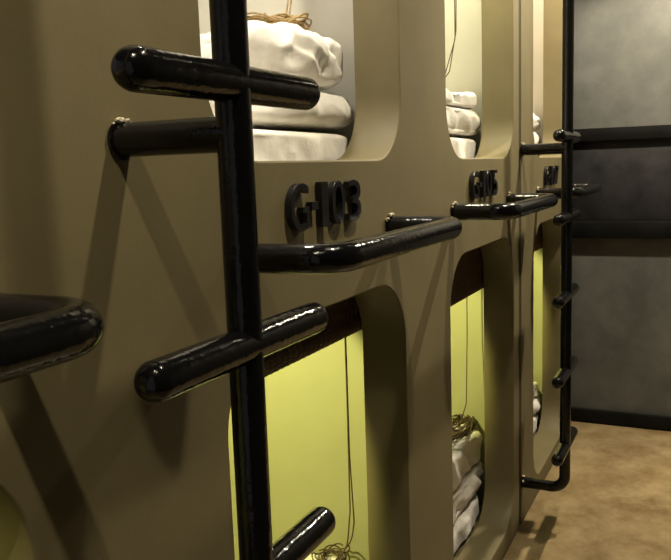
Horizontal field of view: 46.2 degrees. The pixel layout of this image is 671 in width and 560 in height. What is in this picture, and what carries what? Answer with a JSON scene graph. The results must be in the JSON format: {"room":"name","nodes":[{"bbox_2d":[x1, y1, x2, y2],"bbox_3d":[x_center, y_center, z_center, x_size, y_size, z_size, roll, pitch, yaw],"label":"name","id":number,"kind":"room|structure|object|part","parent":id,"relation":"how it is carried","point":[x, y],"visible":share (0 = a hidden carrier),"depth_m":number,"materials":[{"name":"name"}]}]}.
{"room":"dormitory","nodes":[
{"label":"dormitory","id":0,"kind":"room"},
{"bbox_2d":[0,0,561,559],"bbox_3d":[-0.040,-0.222,1.589,0.116,2.926,5.660,2,9,26],"label":"wall","id":1,"kind":"structure","parent":0,"point":[91,469],"depth_m":1.17,"materials":[{"name":"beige paint"}]},
{"bbox_2d":[0,293,104,382],"bbox_3d":[-0.412,0.081,0.484,0.186,0.059,0.680,2,9,26],"label":"handrail","id":2,"kind":"object","parent":1,"relation":"attached to","point":[38,332],"visible":1,"depth_m":0.66,"materials":[{"name":"black metal"}]},
{"bbox_2d":[107,0,335,559],"bbox_3d":[-0.179,-0.058,0.955,0.191,2.484,0.382,2,9,26],"label":"ladder","id":3,"kind":"object","parent":1,"relation":"attached to","point":[228,79],"visible":1,"depth_m":0.91,"materials":[{"name":"black metal"}]},
{"bbox_2d":[285,180,360,230],"bbox_3d":[-0.017,-0.144,1.489,0.012,0.084,0.298,2,9,26],"label":"number sign","id":4,"kind":"object","parent":1,"relation":"attached to","point":[324,205],"visible":1,"depth_m":1.47,"materials":[{"name":"black metal"}]},
{"bbox_2d":[258,212,461,274],"bbox_3d":[0.072,-0.078,1.483,0.186,0.058,0.683,2,9,26],"label":"handrail","id":5,"kind":"object","parent":1,"relation":"attached to","point":[403,235],"visible":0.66,"depth_m":1.22,"materials":[{"name":"black metal"}]},
{"bbox_2d":[469,170,497,198],"bbox_3d":[0.473,-0.306,2.500,0.012,0.084,0.298,2,9,26],"label":"number sign","id":6,"kind":"object","parent":1,"relation":"attached to","point":[487,178],"visible":1,"depth_m":2.48,"materials":[{"name":"black metal"}]},
{"bbox_2d":[451,192,557,219],"bbox_3d":[0.562,-0.239,2.493,0.186,0.059,0.710,2,9,26],"label":"handle","id":7,"kind":"object","parent":1,"relation":"attached to","point":[517,205],"visible":0.97,"depth_m":2.21,"materials":[{"name":"black paint"}]},
{"bbox_2d":[519,0,519,525],"bbox_3d":[0.677,-0.447,2.997,0.046,2.926,0.039,2,9,26],"label":"trim","id":8,"kind":"structure","parent":1,"relation":"attached to","point":[519,0],"depth_m":3.05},
{"bbox_2d":[521,0,580,491],"bbox_3d":[0.803,-0.381,2.981,0.191,2.485,0.382,2,9,26],"label":"ladder","id":9,"kind":"object","parent":1,"relation":"attached to","point":[566,135],"visible":1,"depth_m":2.96,"materials":[{"name":"black metal"}]},
{"bbox_2d":[544,166,558,185],"bbox_3d":[0.969,-0.469,3.522,0.012,0.084,0.298,2,9,26],"label":"number sign","id":10,"kind":"object","parent":1,"relation":"attached to","point":[551,178],"visible":1,"depth_m":3.49,"materials":[{"name":"black metal"}]},
{"bbox_2d":[536,183,601,198],"bbox_3d":[1.064,-0.404,3.529,0.186,0.058,0.680,2,9,26],"label":"handle","id":11,"kind":"object","parent":1,"relation":"attached to","point":[580,190],"visible":0.5,"depth_m":3.26,"materials":[{"name":"black paint"}]},
{"bbox_2d":[478,421,670,559],"bbox_3d":[-0.258,1.251,2.065,3.770,0.100,6.300,2,9,26],"label":"floor","id":12,"kind":"structure","parent":0,"point":[615,504],"depth_m":3.37,"materials":[{"name":"concrete"}]},
{"bbox_2d":[228,330,368,559],"bbox_3d":[-1.001,0.486,2.098,2.006,1.385,1.130,2,9,26],"label":"capsule","id":13,"kind":"object","parent":12,"relation":"on","point":[306,408],"visible":0.02,"depth_m":2.24,"materials":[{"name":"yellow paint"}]},
{"bbox_2d":[198,0,355,144],"bbox_3d":[-1.045,-0.809,1.913,2.006,1.208,1.130,2,9,26],"label":"capsule","id":14,"kind":"object","parent":13,"relation":"on","point":[333,19],"visible":0.02,"depth_m":2.05,"materials":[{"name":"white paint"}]},
{"bbox_2d":[247,0,311,30],"bbox_3d":[-0.279,-0.940,1.520,0.294,0.810,0.940,2,9,26],"label":"blind","id":15,"kind":"object","parent":14,"relation":"hanging from","point":[283,17],"visible":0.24,"depth_m":1.81,"materials":[{"name":"beige wicker"}]},
{"bbox_3d":[-0.126,-0.984,1.904,0.014,0.741,0.057,2,9,26],"label":"pull cord","id":16,"kind":"part","parent":15,"relation":"part of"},
{"bbox_2d":[253,129,347,160],"bbox_3d":[-0.960,-0.282,1.951,1.830,0.108,1.050,2,9,26],"label":"mattress","id":17,"kind":"object","parent":14,"relation":"on","point":[269,145],"visible":0.23,"depth_m":1.69,"materials":[{"name":"white fabric"}]},
{"bbox_2d":[209,92,353,131],"bbox_3d":[-0.324,-0.404,1.935,0.703,0.098,0.525,2,9,26],"label":"quilt","id":18,"kind":"object","parent":17,"relation":"on","point":[332,112],"visible":0.23,"depth_m":1.76,"materials":[{"name":"white fabric"}]},
{"bbox_2d":[200,20,342,90],"bbox_3d":[-0.309,-0.531,1.945,0.663,0.156,0.398,2,9,26],"label":"pillow","id":19,"kind":"object","parent":18,"relation":"on","point":[285,47],"visible":0.27,"depth_m":1.72,"materials":[{"name":"white fabric"}]},
{"bbox_2d":[264,297,361,559],"bbox_3d":[-0.174,0.359,1.703,0.183,0.958,0.986,2,9,26],"label":"blind","id":20,"kind":"object","parent":13,"relation":"hanging from","point":[344,319],"visible":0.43,"depth_m":1.87,"materials":[{"name":"brown wicker"}]},
{"bbox_3d":[-0.125,0.040,1.602,0.006,0.240,0.940,2,9,26],"label":"reed panel","id":21,"kind":"part","parent":20,"relation":"part of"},
{"bbox_3d":[0.011,0.309,2.090,0.017,0.921,0.087,6,11,44],"label":"pull cord","id":22,"kind":"part","parent":20,"relation":"part of","materials":[{"name":"fabric"}]},
{"bbox_3d":[-0.911,1.096,2.147,1.829,0.115,1.050,2,9,26],"label":"mattress","id":23,"kind":"object","parent":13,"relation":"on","visible":0},
{"bbox_3d":[-0.130,0.964,2.058,0.356,0.122,0.497,2,9,26],"label":"quilt","id":24,"kind":"object","parent":23,"relation":"on","visible":0},
{"bbox_2d":[305,554,346,559],"bbox_3d":[-0.108,0.842,2.061,0.290,0.121,0.402,2,9,26],"label":"pillow","id":25,"kind":"object","parent":24,"relation":"on","point":[331,557],"visible":0.16,"depth_m":2.19,"materials":[{"name":"white fabric"}]},
{"bbox_2d":[450,289,484,559],"bbox_3d":[-0.505,0.323,3.120,2.006,1.385,1.130,2,9,26],"label":"capsule","id":26,"kind":"object","parent":12,"relation":"on","point":[474,406],"visible":0.02,"depth_m":3.22,"materials":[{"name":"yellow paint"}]},
{"bbox_2d":[445,0,481,154],"bbox_3d":[-0.549,-0.972,2.935,2.006,1.208,1.130,2,9,26],"label":"capsule","id":27,"kind":"object","parent":26,"relation":"on","point":[465,74],"visible":0.02,"depth_m":3.05,"materials":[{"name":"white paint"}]},
{"bbox_2d":[446,0,456,76],"bbox_3d":[0.295,-1.067,2.510,0.123,0.877,0.940,2,9,26],"label":"blind","id":28,"kind":"object","parent":27,"relation":"hanging from","point":[455,9],"visible":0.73,"depth_m":2.86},
{"bbox_2d":[450,137,475,157],"bbox_3d":[-0.459,-0.451,2.976,1.831,0.118,1.064,2,9,26],"label":"mattress","id":29,"kind":"object","parent":27,"relation":"on","point":[463,148],"visible":0.02,"depth_m":2.79,"materials":[{"name":"white fabric"}]},
{"bbox_2d":[446,106,480,136],"bbox_3d":[0.127,-0.567,2.878,0.699,0.102,0.702,2,9,26],"label":"quilt","id":30,"kind":"object","parent":29,"relation":"on","point":[461,122],"visible":0.16,"depth_m":2.82,"materials":[{"name":"white fabric"}]},
{"bbox_2d":[446,88,476,109],"bbox_3d":[0.147,-0.655,2.889,0.653,0.072,0.601,2,9,26],"label":"pillow","id":31,"kind":"object","parent":30,"relation":"on","point":[461,100],"visible":0.14,"depth_m":2.84,"materials":[{"name":"white fabric"}]},
{"bbox_2d":[453,493,478,552],"bbox_3d":[-0.412,0.937,3.175,1.837,0.105,1.064,2,9,26],"label":"mattress","id":32,"kind":"object","parent":26,"relation":"on","point":[462,527],"visible":0.12,"depth_m":2.96,"materials":[{"name":"white fabric"}]},
{"bbox_2d":[453,461,484,524],"bbox_3d":[0.191,0.816,3.125,0.713,0.112,0.612,2,9,26],"label":"quilt","id":33,"kind":"object","parent":32,"relation":"on","point":[471,480],"visible":0.18,"depth_m":3.00,"materials":[{"name":"white fabric"}]},
{"bbox_2d":[452,424,481,490],"bbox_3d":[0.208,0.681,3.125,0.664,0.160,0.507,2,9,26],"label":"pillow","id":34,"kind":"object","parent":33,"relation":"on","point":[466,451],"visible":0.21,"depth_m":3.05,"materials":[{"name":"white fabric"}]},
{"bbox_2d":[450,247,482,443],"bbox_3d":[0.350,0.185,2.771,0.171,0.951,1.096,2,9,26],"label":"blind","id":35,"kind":"object","parent":26,"relation":"hanging from","point":[468,276],"visible":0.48,"depth_m":2.92,"materials":[{"name":"brown wicker"}]},
{"bbox_3d":[0.507,0.133,3.096,0.050,0.891,0.015,-8,10,-38],"label":"pull cord","id":36,"kind":"part","parent":35,"relation":"part of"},
{"bbox_3d":[0.372,-0.086,2.630,0.006,0.314,0.940,2,9,26],"label":"reed panel","id":37,"kind":"part","parent":35,"relation":"part of","materials":[{"name":"brown wood"}]},
{"bbox_3d":[-0.471,0.998,3.211,1.981,0.020,1.080,2,9,26],"label":"board","id":38,"kind":"part","parent":26,"relation":"part of","materials":[{"name":"beige paint"}]},
{"bbox_2d":[533,247,542,438],"bbox_3d":[-0.010,0.160,4.142,2.006,1.385,1.130,2,9,26],"label":"capsule","id":39,"kind":"object","parent":12,"relation":"on","point":[538,255],"visible":0.02,"depth_m":4.23,"materials":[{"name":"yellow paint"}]},
{"bbox_2d":[533,413,537,433],"bbox_3d":[0.085,0.774,4.198,1.836,0.105,1.064,2,9,26],"label":"mattress","id":40,"kind":"object","parent":39,"relation":"on","point":[535,416],"visible":0.02,"depth_m":4.09,"materials":[{"name":"white fabric"}]},
{"bbox_2d":[533,395,539,413],"bbox_3d":[0.693,0.673,4.143,0.708,0.072,0.609,2,9,26],"label":"quilt","id":41,"kind":"object","parent":40,"relation":"on","point":[536,401],"visible":0.06,"depth_m":4.10,"materials":[{"name":"white fabric"}]},
{"bbox_2d":[533,382,537,397],"bbox_3d":[0.711,0.587,4.156,0.661,0.100,0.506,2,9,26],"label":"pillow","id":42,"kind":"object","parent":41,"relation":"on","point":[535,384],"visible":0.03,"depth_m":4.14,"materials":[{"name":"white fabric"}]},
{"bbox_3d":[0.025,0.835,4.233,1.981,0.020,1.080,2,9,26],"label":"board","id":43,"kind":"part","parent":39,"relation":"part of","materials":[{"name":"beige paint"}]},
{"bbox_2d":[534,224,542,251],"bbox_3d":[0.853,-0.266,3.656,0.058,0.343,0.940,2,9,26],"label":"blind","id":44,"kind":"object","parent":39,"relation":"hanging from","point":[539,239],"visible":0.11,"depth_m":3.99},
{"bbox_3d":[0.867,-0.266,3.649,0.006,0.280,0.940,2,9,26],"label":"reed panel","id":45,"kind":"part","parent":44,"relation":"part of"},
{"bbox_2d":[533,0,543,155],"bbox_3d":[-0.054,-1.135,3.957,2.006,1.208,1.130,2,9,26],"label":"capsule","id":46,"kind":"object","parent":39,"relation":"on","point":[538,5],"visible":0.02,"depth_m":4.04,"materials":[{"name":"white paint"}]},
{"bbox_3d":[0.037,-0.599,4.001,1.835,0.088,1.063,2,9,26],"label":"mattress","id":47,"kind":"object","parent":46,"relation":"on","visible":0},
{"bbox_2d":[534,132,538,143],"bbox_3d":[0.645,-0.697,3.952,0.714,0.083,0.628,2,9,26],"label":"quilt","id":48,"kind":"object","parent":47,"relation":"on","point":[536,136],"visible":0.1,"depth_m":3.92,"materials":[{"name":"white fabric"}]},
{"bbox_2d":[533,113,540,130],"bbox_3d":[0.670,-0.788,3.956,0.664,0.099,0.508,2,9,26],"label":"pillow","id":49,"kind":"object","parent":48,"relation":"on","point":[536,120],"visible":0.12,"depth_m":3.89,"materials":[{"name":"white fabric"}]},
{"bbox_2d":[571,0,670,415],"bbox_3d":[0.932,-0.673,4.527,3.670,2.930,0.120,2,9,26],"label":"wall","id":50,"kind":"structure","parent":0,"point":[621,307],"depth_m":4.22,"materials":[{"name":"grey concrete"}]},
{"bbox_2d":[571,407,670,430],"bbox_3d":[1.713,0.775,4.294,1.968,0.077,0.029,2,9,26],"label":"baseboard","id":51,"kind":"structure","parent":50,"relation":"attached to","point":[616,418],"depth_m":4.34,"materials":[{"name":"black"}]},
{"bbox_2d":[572,221,670,238],"bbox_3d":[1.675,-0.266,4.141,1.968,0.091,0.039,2,9,26],"label":"trim","id":52,"kind":"structure","parent":50,"relation":"attached to","point":[581,229],"depth_m":4.19,"materials":[{"name":"black metal"}]},
{"bbox_2d":[573,138,670,220],"bbox_3d":[1.672,-0.523,4.115,1.968,0.424,0.015,2,9,26],"label":"wall panel","id":53,"kind":"object","parent":50,"relation":"attached to","point":[634,176],"depth_m":4.17,"materials":[{"name":"black metal"}]},
{"bbox_2d":[573,124,670,141],"bbox_3d":[1.658,-0.766,4.069,1.968,0.069,0.039,2,9,26],"label":"trim","id":54,"kind":"structure","parent":50,"relation":"attached to","point":[651,131],"depth_m":4.12,"materials":[{"name":"black metal"}]}
]}

